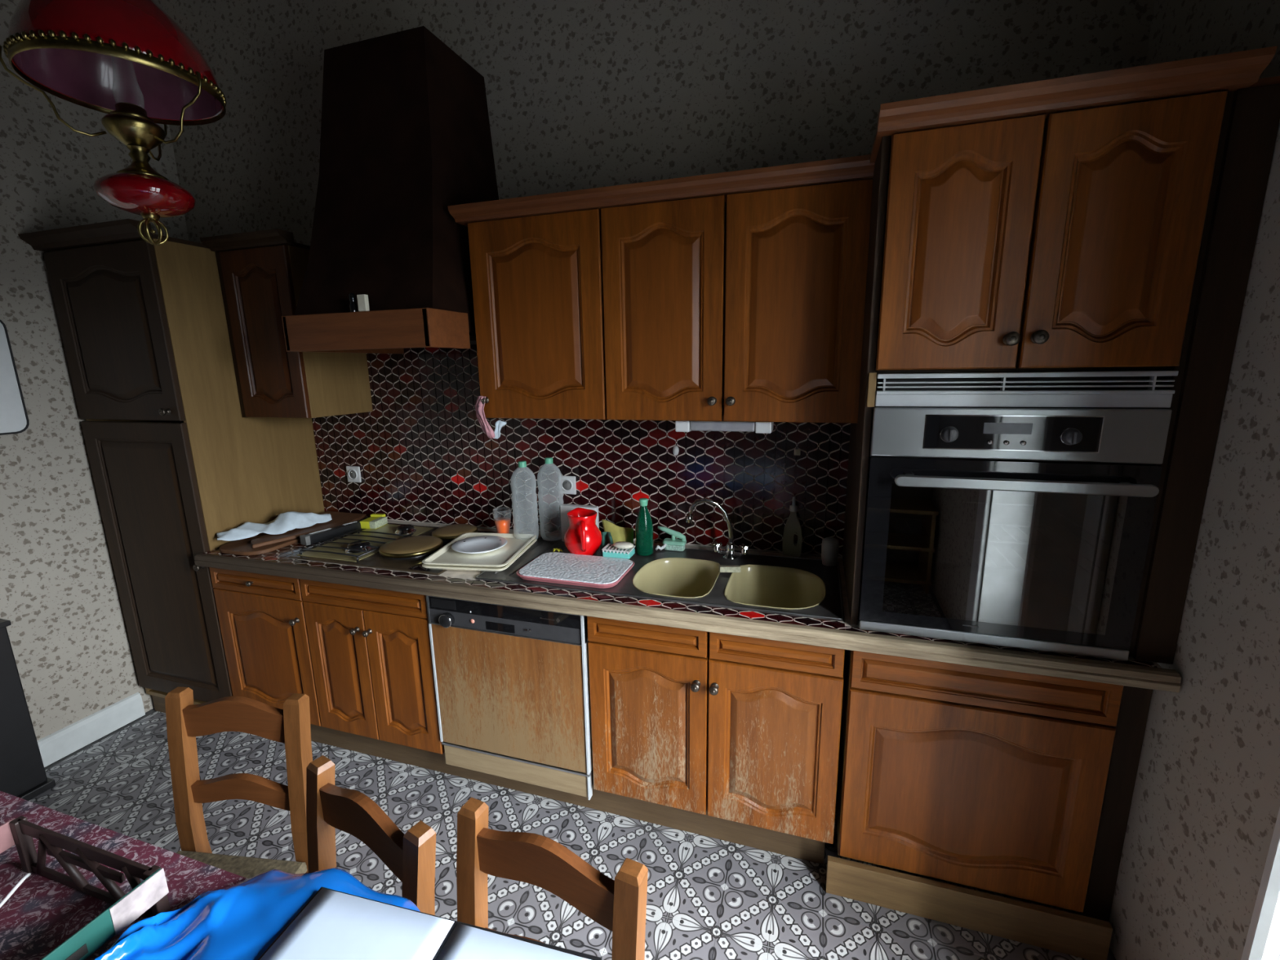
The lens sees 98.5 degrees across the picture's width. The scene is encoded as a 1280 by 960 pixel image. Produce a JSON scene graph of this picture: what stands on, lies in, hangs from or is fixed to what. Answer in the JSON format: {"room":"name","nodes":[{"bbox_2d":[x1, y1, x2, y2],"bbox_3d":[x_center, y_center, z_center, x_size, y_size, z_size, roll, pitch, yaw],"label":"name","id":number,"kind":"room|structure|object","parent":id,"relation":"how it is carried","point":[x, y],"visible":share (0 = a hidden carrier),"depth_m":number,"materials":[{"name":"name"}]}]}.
{"room":"kitchen","nodes":[
{"label":"kitchen","id":0,"kind":"room"},
{"bbox_2d":[0,0,188,740],"bbox_3d":[-2.785,-0.432,1.199,0.120,3.600,3.450,3,12,17],"label":"wall","id":1,"kind":"structure","parent":0,"point":[68,633],"depth_m":2.25,"materials":[{"name":"beige paint"}]},
{"bbox_2d":[0,320,29,435],"bbox_3d":[-2.504,-0.351,1.881,0.013,0.445,0.560,3,12,17],"label":"whiteboard","id":2,"kind":"object","parent":1,"relation":"attached to","point":[14,419],"visible":1,"depth_m":2.12,"materials":[{"name":"white plastic"}]},
{"bbox_2d":[36,692,145,767],"bbox_3d":[-2.778,1.335,1.260,0.018,0.115,2.865,3,12,17],"label":"baseboard","id":3,"kind":"structure","parent":1,"relation":"attached to","point":[54,747],"depth_m":2.40,"materials":[{"name":"white paint"}]},
{"bbox_2d":[29,708,1115,959],"bbox_3d":[-0.743,1.485,0.944,4.300,0.120,3.650,3,12,17],"label":"floor","id":4,"kind":"structure","parent":0,"point":[708,898],"depth_m":1.81,"materials":[{"name":"grey tile"}]},
{"bbox_2d":[0,618,55,800],"bbox_3d":[-2.486,0.922,1.787,0.180,0.700,0.710,3,12,17],"label":"base cabinet","id":5,"kind":"object","parent":4,"relation":"on","point":[23,775],"visible":1,"depth_m":2.05,"materials":[{"name":"black wood"}]},
{"bbox_2d":[17,218,324,733],"bbox_3d":[-1.986,0.036,2.546,0.631,2.110,0.639,3,12,17],"label":"tall cabinet","id":6,"kind":"object","parent":4,"relation":"on","point":[175,463],"visible":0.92,"depth_m":2.25,"materials":[{"name":"laminate"}]},
{"bbox_2d":[164,686,312,878],"bbox_3d":[-0.998,0.957,1.221,0.418,0.810,0.448,0,12,7],"label":"chair","id":7,"kind":"object","parent":4,"relation":"on","point":[186,721],"visible":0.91,"depth_m":1.34,"materials":[{"name":"brown wood"}]},
{"bbox_2d":[306,755,435,915],"bbox_3d":[-0.611,1.011,0.930,0.418,0.810,0.448,6,14,32],"label":"chair","id":8,"kind":"object","parent":4,"relation":"on","point":[411,856],"visible":0.48,"depth_m":1.00,"materials":[{"name":"brown wood"}]},
{"bbox_2d":[426,582,595,799],"bbox_3d":[-0.376,0.690,2.159,0.596,0.689,0.588,3,12,17],"label":"dishwasher","id":9,"kind":"object","parent":4,"relation":"on","point":[512,683],"visible":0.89,"depth_m":1.90,"materials":[{"name":"brown wood"}]},
{"bbox_2d":[456,796,648,959],"bbox_3d":[-0.235,1.027,0.819,0.418,0.810,0.448,4,13,24],"label":"chair","id":10,"kind":"object","parent":4,"relation":"on","point":[619,905],"visible":0.77,"depth_m":0.91,"materials":[{"name":"brown wood"}]},
{"bbox_2d":[310,724,825,864],"bbox_3d":[-0.567,1.097,2.120,2.426,0.157,0.018,3,12,17],"label":"board","id":11,"kind":"object","parent":4,"relation":"on","point":[779,842],"visible":0.26,"depth_m":1.96,"materials":[{"name":"brown wood"}]},
{"bbox_2d":[208,567,321,726],"bbox_3d":[-1.446,0.616,2.504,0.476,0.657,0.622,3,12,17],"label":"base cabinet","id":12,"kind":"object","parent":11,"relation":"on","point":[262,620],"visible":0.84,"depth_m":2.24,"materials":[{"name":"laminate"}]},
{"bbox_2d":[194,518,1181,692],"bbox_3d":[-0.179,0.333,2.020,3.156,0.044,0.628,3,12,17],"label":"countertop","id":13,"kind":"structure","parent":12,"relation":"on","point":[455,584],"depth_m":1.61,"materials":[{"name":"beige tile"}]},
{"bbox_2d":[219,532,300,555],"bbox_3d":[-1.578,0.259,2.346,0.245,0.016,0.315,3,12,17],"label":"round board","id":14,"kind":"object","parent":13,"relation":"on","point":[243,547],"visible":0.45,"depth_m":2.25,"materials":[{"name":"brown wood"}]},
{"bbox_2d":[250,511,366,548],"bbox_3d":[-1.462,0.215,2.467,0.244,0.015,0.528,0,12,7],"label":"chopping board","id":15,"kind":"object","parent":14,"relation":"on","point":[339,518],"visible":0.74,"depth_m":2.42,"materials":[{"name":"brown wood"}]},
{"bbox_2d":[217,511,332,541],"bbox_3d":[-1.583,0.180,2.402,0.420,0.075,0.178,-8,14,-32],"label":"wrap","id":16,"kind":"object","parent":15,"relation":"on","point":[284,522],"visible":1,"depth_m":2.36,"materials":[{"name":"white plastic"}]},
{"bbox_2d":[299,519,364,545],"bbox_3d":[-1.331,0.226,2.419,0.042,0.040,0.290,6,13,29],"label":"box","id":17,"kind":"object","parent":13,"relation":"on","point":[324,535],"visible":0.9,"depth_m":2.37,"materials":[{"name":"black plastic"}]},
{"bbox_2d":[288,523,497,575],"bbox_3d":[-0.965,0.255,2.274,0.694,0.035,0.497,3,12,17],"label":"cooktop","id":18,"kind":"object","parent":13,"relation":"in","point":[359,548],"visible":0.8,"depth_m":2.18,"materials":[{"name":"metal"}]},
{"bbox_2d":[297,524,432,561],"bbox_3d":[-1.140,0.256,2.329,0.290,0.002,0.450,3,12,17],"label":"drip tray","id":19,"kind":"object","parent":18,"relation":"on","point":[388,528],"depth_m":2.28,"materials":[{"name":"metal"}]},
{"bbox_2d":[359,513,387,528],"bbox_3d":[-1.224,0.191,2.542,0.086,0.043,0.111,1,12,10],"label":"packet","id":20,"kind":"object","parent":18,"relation":"on","point":[375,521],"visible":0.98,"depth_m":2.51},
{"bbox_2d":[378,535,443,558],"bbox_3d":[-0.907,0.260,2.188,0.237,0.022,0.237,3,12,17],"label":"lid","id":21,"kind":"object","parent":18,"relation":"on","point":[415,545],"visible":1,"depth_m":2.15,"materials":[{"name":"gold metal"}]},
{"bbox_2d":[431,524,478,540],"bbox_3d":[-0.795,0.220,2.371,0.189,0.022,0.189,3,12,17],"label":"lid","id":22,"kind":"object","parent":18,"relation":"on","point":[450,532],"visible":0.8,"depth_m":2.34,"materials":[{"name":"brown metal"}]},
{"bbox_2d":[493,507,511,533],"bbox_3d":[-0.579,0.183,2.325,0.076,0.125,0.076,3,12,17],"label":"glass tumbler","id":23,"kind":"object","parent":13,"relation":"on","point":[502,524],"visible":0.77,"depth_m":2.31,"materials":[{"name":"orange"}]},
{"bbox_2d":[510,460,538,538],"bbox_3d":[-0.473,0.089,2.260,0.105,0.335,0.105,3,12,17],"label":"water bottle","id":24,"kind":"object","parent":13,"relation":"on","point":[522,464],"visible":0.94,"depth_m":2.24,"materials":[{"name":"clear plastic"}]},
{"bbox_2d":[475,536,844,621],"bbox_3d":[0.075,0.398,1.967,1.202,0.172,0.488,3,12,17],"label":"sink","id":25,"kind":"object","parent":13,"relation":"in","point":[801,587],"visible":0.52,"depth_m":1.96,"materials":[{"name":"ceramic"}]},
{"bbox_2d":[422,537,537,572],"bbox_3d":[-0.603,0.281,2.123,0.320,0.017,0.370,1,12,9],"label":"tray","id":26,"kind":"object","parent":25,"relation":"on","point":[428,566],"visible":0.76,"depth_m":1.96,"materials":[{"name":"plastic"}]},
{"bbox_2d":[422,532,536,568],"bbox_3d":[-0.603,0.267,2.120,0.320,0.017,0.370,1,12,8],"label":"tray","id":27,"kind":"object","parent":26,"relation":"on","point":[446,556],"visible":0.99,"depth_m":2.06,"materials":[{"name":"plastic"}]},
{"bbox_2d":[451,535,507,554],"bbox_3d":[-0.619,0.256,2.134,0.208,0.021,0.208,3,12,17],"label":"dinner plate","id":28,"kind":"object","parent":27,"relation":"on","point":[482,544],"visible":1,"depth_m":2.16,"materials":[{"name":"white ceramic"}]},
{"bbox_2d":[537,457,564,541],"bbox_3d":[-0.368,0.079,2.275,0.105,0.345,0.105,3,12,17],"label":"water bottle","id":29,"kind":"object","parent":25,"relation":"on","point":[548,460],"visible":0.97,"depth_m":2.26,"materials":[{"name":"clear plastic"}]},
{"bbox_2d":[553,547,562,551],"bbox_3d":[-0.322,0.273,2.147,0.045,0.014,0.042,3,12,17],"label":"flower sprig","id":30,"kind":"object","parent":25,"relation":"on","point":[555,548],"visible":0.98,"depth_m":2.14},
{"bbox_2d":[515,551,634,588],"bbox_3d":[-0.223,0.312,1.935,0.374,0.019,0.254,3,12,17],"label":"drying mat","id":31,"kind":"object","parent":25,"relation":"on","point":[571,569],"visible":1,"depth_m":1.90,"materials":[{"name":"grey fabric"}]},
{"bbox_2d":[601,543,635,559],"bbox_3d":[-0.078,0.263,2.037,0.108,0.030,0.070,3,12,17],"label":"soap dish","id":32,"kind":"object","parent":31,"relation":"on","point":[611,551],"visible":0.93,"depth_m":2.01,"materials":[{"name":"teal plastic"}]},
{"bbox_2d":[613,541,633,549],"bbox_3d":[-0.061,0.240,2.027,0.078,0.019,0.049,3,12,17],"label":"soap bar","id":33,"kind":"object","parent":32,"relation":"on","point":[620,544],"visible":1,"depth_m":2.01,"materials":[{"name":"white"}]},
{"bbox_2d":[560,503,599,541],"bbox_3d":[-0.245,0.179,2.247,0.156,0.153,0.031,3,12,17],"label":"carton","id":34,"kind":"object","parent":25,"relation":"on","point":[565,508],"visible":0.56,"depth_m":2.24,"materials":[{"name":"cardboard"}]},
{"bbox_2d":[564,507,602,555],"bbox_3d":[-0.219,0.203,2.095,0.148,0.169,0.153,7,14,35],"label":"jug","id":35,"kind":"object","parent":25,"relation":"on","point":[583,536],"visible":0.96,"depth_m":2.05,"materials":[{"name":"red ceramic"}]},
{"bbox_2d":[600,531,613,551],"bbox_3d":[-0.126,0.244,2.127,0.045,0.073,0.090,-5,12,-20],"label":"cloth","id":36,"kind":"object","parent":25,"relation":"on","point":[606,539],"visible":0.64,"depth_m":2.14,"materials":[{"name":"teal fabric"}]},
{"bbox_2d":[601,519,633,544],"bbox_3d":[-0.091,0.217,2.185,0.135,0.107,0.042,3,12,17],"label":"cloth","id":37,"kind":"object","parent":25,"relation":"on","point":[618,533],"visible":0.64,"depth_m":2.18,"materials":[{"name":"yellow fabric"}]},
{"bbox_2d":[635,497,653,555],"bbox_3d":[0.015,0.176,2.093,0.069,0.215,0.069,3,12,17],"label":"bottle","id":38,"kind":"object","parent":25,"relation":"on","point":[643,524],"visible":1,"depth_m":2.07,"materials":[{"name":"green plastic"}]},
{"bbox_2d":[654,543,666,550],"bbox_3d":[0.083,0.257,2.139,0.052,0.033,0.016,-2,12,-7],"label":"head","id":39,"kind":"object","parent":25,"relation":"on","point":[658,547],"visible":1,"depth_m":2.14},
{"bbox_2d":[657,525,686,551],"bbox_3d":[0.124,0.226,2.152,0.115,0.089,0.050,3,12,17],"label":"brush","id":40,"kind":"object","parent":25,"relation":"on","point":[673,544],"visible":0.99,"depth_m":2.14,"materials":[{"name":"green plastic"}]},
{"bbox_2d":[632,557,719,605],"bbox_3d":[0.126,0.409,1.905,0.279,0.172,0.349,3,12,17],"label":"basin","id":41,"kind":"object","parent":25,"relation":"in","point":[686,579],"depth_m":2.04,"materials":[{"name":"beige ceramic"}]},
{"bbox_2d":[718,564,741,572],"bbox_3d":[0.309,0.307,1.907,0.072,0.031,0.057,0,12,3],"label":"sponge","id":42,"kind":"object","parent":25,"relation":"on","point":[722,568],"visible":1,"depth_m":1.88,"materials":[{"name":"beige"}]},
{"bbox_2d":[724,564,826,617],"bbox_3d":[0.442,0.425,1.806,0.309,0.172,0.349,3,12,17],"label":"basin","id":43,"kind":"object","parent":25,"relation":"in","point":[794,589],"depth_m":1.94,"materials":[{"name":"beige ceramic"}]},
{"bbox_2d":[821,537,839,566],"bbox_3d":[0.675,0.253,1.960,0.058,0.095,0.058,3,12,17],"label":"beaker","id":44,"kind":"object","parent":25,"relation":"on","point":[830,545],"visible":1,"depth_m":1.94,"materials":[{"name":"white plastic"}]},
{"bbox_2d":[685,497,750,559],"bbox_3d":[0.290,0.174,2.044,0.237,0.231,0.066,0,12,7],"label":"mixer tap","id":45,"kind":"object","parent":13,"relation":"on","point":[730,553],"visible":1,"depth_m":2.03,"materials":[{"name":"silver metal"}]},
{"bbox_2d":[782,496,802,556],"bbox_3d":[0.568,0.171,2.046,0.070,0.224,0.030,3,12,17],"label":"bottle","id":46,"kind":"object","parent":13,"relation":"on","point":[793,526],"visible":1,"depth_m":2.04,"materials":[{"name":"beige plastic"}]},
{"bbox_2d":[842,45,1279,664],"bbox_3d":[0.975,-0.249,1.515,0.723,1.258,0.632,3,12,17],"label":"oven cabinet","id":47,"kind":"object","parent":13,"relation":"on","point":[1108,220],"visible":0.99,"depth_m":1.19,"materials":[{"name":"brown wood"}]},
{"bbox_2d":[857,405,1172,661],"bbox_3d":[0.944,0.077,1.567,0.596,0.594,0.590,3,12,17],"label":"oven","id":48,"kind":"object","parent":47,"relation":"in","point":[1029,528],"visible":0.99,"depth_m":1.33,"materials":[{"name":"metal"}]},
{"bbox_2d":[875,370,1178,408],"bbox_3d":[0.868,-0.209,1.280,0.592,0.079,0.023,3,12,17],"label":"vent grille","id":49,"kind":"object","parent":47,"relation":"attached to","point":[1137,388],"visible":1,"depth_m":1.27,"materials":[{"name":"white metal"}]},
{"bbox_2d":[299,578,444,754],"bbox_3d":[-0.939,0.640,2.344,0.580,0.657,0.622,3,12,17],"label":"base cabinet","id":50,"kind":"object","parent":11,"relation":"on","point":[371,652],"visible":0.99,"depth_m":2.08,"materials":[{"name":"laminate"}]},
{"bbox_2d":[586,594,844,844],"bbox_3d":[0.286,0.699,1.959,0.776,0.657,0.622,3,12,17],"label":"base cabinet","id":51,"kind":"object","parent":11,"relation":"on","point":[740,729],"visible":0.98,"depth_m":1.69,"materials":[{"name":"laminate"}]},
{"bbox_2d":[825,649,1152,959],"bbox_3d":[0.996,0.808,1.760,0.733,0.815,0.605,3,12,17],"label":"base cabinet","id":52,"kind":"object","parent":4,"relation":"on","point":[1018,784],"visible":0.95,"depth_m":1.49,"materials":[{"name":"laminate"}]},
{"bbox_3d":[-0.980,1.112,0.633,1.640,0.744,0.875,3,12,17],"label":"dining table","id":53,"kind":"object","parent":4,"relation":"on","visible":0},
{"bbox_2d":[0,791,248,959],"bbox_3d":[-0.984,0.841,0.579,1.693,0.201,0.930,3,12,17],"label":"tablecloth","id":54,"kind":"object","parent":53,"relation":"on","point":[42,913],"visible":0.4,"depth_m":0.91,"materials":[{"name":"fabric"}]},
{"bbox_2d":[0,815,170,959],"bbox_3d":[-0.942,0.662,0.691,0.350,0.098,0.421,3,12,17],"label":"crate","id":55,"kind":"object","parent":54,"relation":"on","point":[148,898],"depth_m":0.85,"materials":[{"name":"brown plastic"}]},
{"bbox_2d":[94,867,420,959],"bbox_3d":[-0.436,0.665,0.628,0.667,0.097,0.510,3,12,17],"label":"plastic bag","id":56,"kind":"object","parent":54,"relation":"on","point":[240,921],"visible":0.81,"depth_m":0.79,"materials":[{"name":"blue plastic"}]},
{"bbox_2d":[257,886,602,959],"bbox_3d":[-0.310,0.659,0.602,0.444,0.004,0.373,2,12,14],"label":"folder","id":57,"kind":"object","parent":56,"relation":"on","point":[549,946],"visible":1,"depth_m":0.75,"materials":[{"name":"white paper"}]},
{"bbox_2d":[259,888,453,959],"bbox_3d":[-0.412,0.651,0.624,0.222,0.002,0.369,2,12,14],"label":"paper sheet","id":58,"kind":"object","parent":57,"relation":"on","point":[334,925],"visible":1,"depth_m":0.76,"materials":[{"name":"white paper"}]},
{"bbox_2d":[435,923,590,959],"bbox_3d":[-0.201,0.659,0.567,0.210,0.002,0.372,2,12,15],"label":"paper sheet","id":59,"kind":"object","parent":57,"relation":"on","point":[465,942],"visible":1,"depth_m":0.73,"materials":[{"name":"white paper"}]},
{"bbox_2d":[152,0,1155,558],"bbox_3d":[-0.378,-0.696,2.271,4.000,3.600,0.129,3,12,17],"label":"wall","id":60,"kind":"structure","parent":0,"point":[580,94],"depth_m":2.08,"materials":[{"name":"beige paint"}]},
{"bbox_2d":[200,228,373,417],"bbox_3d":[-1.469,-0.633,2.361,0.406,0.706,0.406,3,12,17],"label":"upper cabinet","id":61,"kind":"object","parent":60,"relation":"attached to","point":[262,273],"visible":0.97,"depth_m":2.23,"materials":[{"name":"laminate"}]},
{"bbox_2d":[346,466,361,482],"bbox_3d":[-1.383,-0.027,2.660,0.078,0.078,0.017,3,12,17],"label":"wall socket","id":62,"kind":"object","parent":60,"relation":"attached to","point":[353,474],"visible":1,"depth_m":2.66,"materials":[{"name":"white plastic"}]},
{"bbox_2d":[281,26,498,354],"bbox_3d":[-0.870,-0.990,2.000,0.602,1.018,0.574,3,12,17],"label":"extractor hood","id":63,"kind":"object","parent":60,"relation":"attached to","point":[406,136],"visible":0.96,"depth_m":1.86,"materials":[{"name":"brown paint"}]},
{"bbox_2d":[348,293,357,311],"bbox_3d":[-0.949,-0.586,1.823,0.024,0.061,0.024,3,12,17],"label":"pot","id":64,"kind":"object","parent":63,"relation":"on","point":[353,306],"visible":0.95,"depth_m":1.82,"materials":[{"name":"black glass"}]},
{"bbox_2d":[356,293,369,311],"bbox_3d":[-0.905,-0.578,1.803,0.032,0.052,0.016,3,12,17],"label":"matchbox","id":65,"kind":"object","parent":63,"relation":"on","point":[362,300],"visible":0.94,"depth_m":1.80,"materials":[{"name":"white cardboard"}]},
{"bbox_2d":[467,208,606,419],"bbox_3d":[-0.302,-0.566,2.004,0.478,0.660,0.392,3,12,17],"label":"upper cabinet","id":66,"kind":"object","parent":60,"relation":"attached to","point":[537,285],"visible":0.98,"depth_m":1.85,"materials":[{"name":"brown wood"}]},
{"bbox_2d":[475,395,506,439],"bbox_3d":[-0.534,-0.223,1.973,0.108,0.158,0.039,-2,12,-6],"label":"hand towel","id":67,"kind":"object","parent":66,"relation":"hanging from","point":[479,406],"visible":1,"depth_m":1.98,"materials":[{"name":"pink fabric"}]},
{"bbox_2d":[558,475,576,494],"bbox_3d":[-0.307,0.022,2.321,0.078,0.078,0.017,3,12,17],"label":"wall socket","id":68,"kind":"object","parent":60,"relation":"attached to","point":[569,482],"visible":0.95,"depth_m":2.32,"materials":[{"name":"white plastic"}]},
{"bbox_2d":[672,445,679,455],"bbox_3d":[0.137,-0.113,2.144,0.024,0.041,0.024,3,12,17],"label":"hook","id":69,"kind":"object","parent":60,"relation":"attached to","point":[675,450],"visible":1,"depth_m":2.15,"materials":[{"name":"white plastic"}]},
{"bbox_2d":[600,178,872,422],"bbox_3d":[0.306,-0.537,1.812,0.790,0.660,0.392,3,12,17],"label":"upper cabinet","id":70,"kind":"object","parent":60,"relation":"attached to","point":[754,301],"visible":1,"depth_m":1.65,"materials":[{"name":"brown wood"}]},
{"bbox_2d":[447,154,875,226],"bbox_3d":[0.055,-0.891,1.811,1.313,0.042,0.406,3,12,17],"label":"crown molding","id":71,"kind":"structure","parent":70,"relation":"attached to","point":[857,167],"depth_m":1.61,"materials":[{"name":"brown wood"}]},
{"bbox_2d":[675,420,773,433],"bbox_3d":[0.277,-0.179,1.809,0.308,0.036,0.096,3,12,17],"label":"light","id":72,"kind":"object","parent":70,"relation":"attached to","point":[680,425],"visible":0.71,"depth_m":1.76,"materials":[{"name":"white plastic"}]},
{"bbox_2d":[794,448,800,455],"bbox_3d":[0.573,-0.100,2.008,0.022,0.022,0.019,3,12,17],"label":"hook","id":73,"kind":"object","parent":60,"relation":"attached to","point":[797,451],"visible":1,"depth_m":2.01,"materials":[{"name":"beige plastic"}]},
{"bbox_2d":[1108,0,1279,959],"bbox_3d":[1.075,-0.247,-0.015,0.380,3.600,3.450,3,12,17],"label":"wall","id":74,"kind":"structure","parent":0,"point":[1205,806],"depth_m":1.15,"materials":[{"name":"grey paper"}]},
{"bbox_2d":[1240,808,1279,959],"bbox_3d":[1.045,0.401,0.270,0.502,2.215,1.005,3,12,17],"label":"window","id":75,"kind":"structure","parent":74,"relation":"in","point":[1263,938],"depth_m":0.84,"materials":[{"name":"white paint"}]},
{"bbox_3d":[-0.806,-2.147,0.191,4.300,0.100,3.650,3,12,17],"label":"ceiling","id":76,"kind":"structure","parent":0,"visible":0},
{"bbox_2d":[0,0,226,245],"bbox_3d":[-1.127,-1.391,1.094,0.376,1.736,0.367,3,12,17],"label":"hanging lamp","id":77,"kind":"object","parent":76,"relation":"hanging from","point":[129,61],"visible":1,"depth_m":1.19,"materials":[{"name":"red glass"}]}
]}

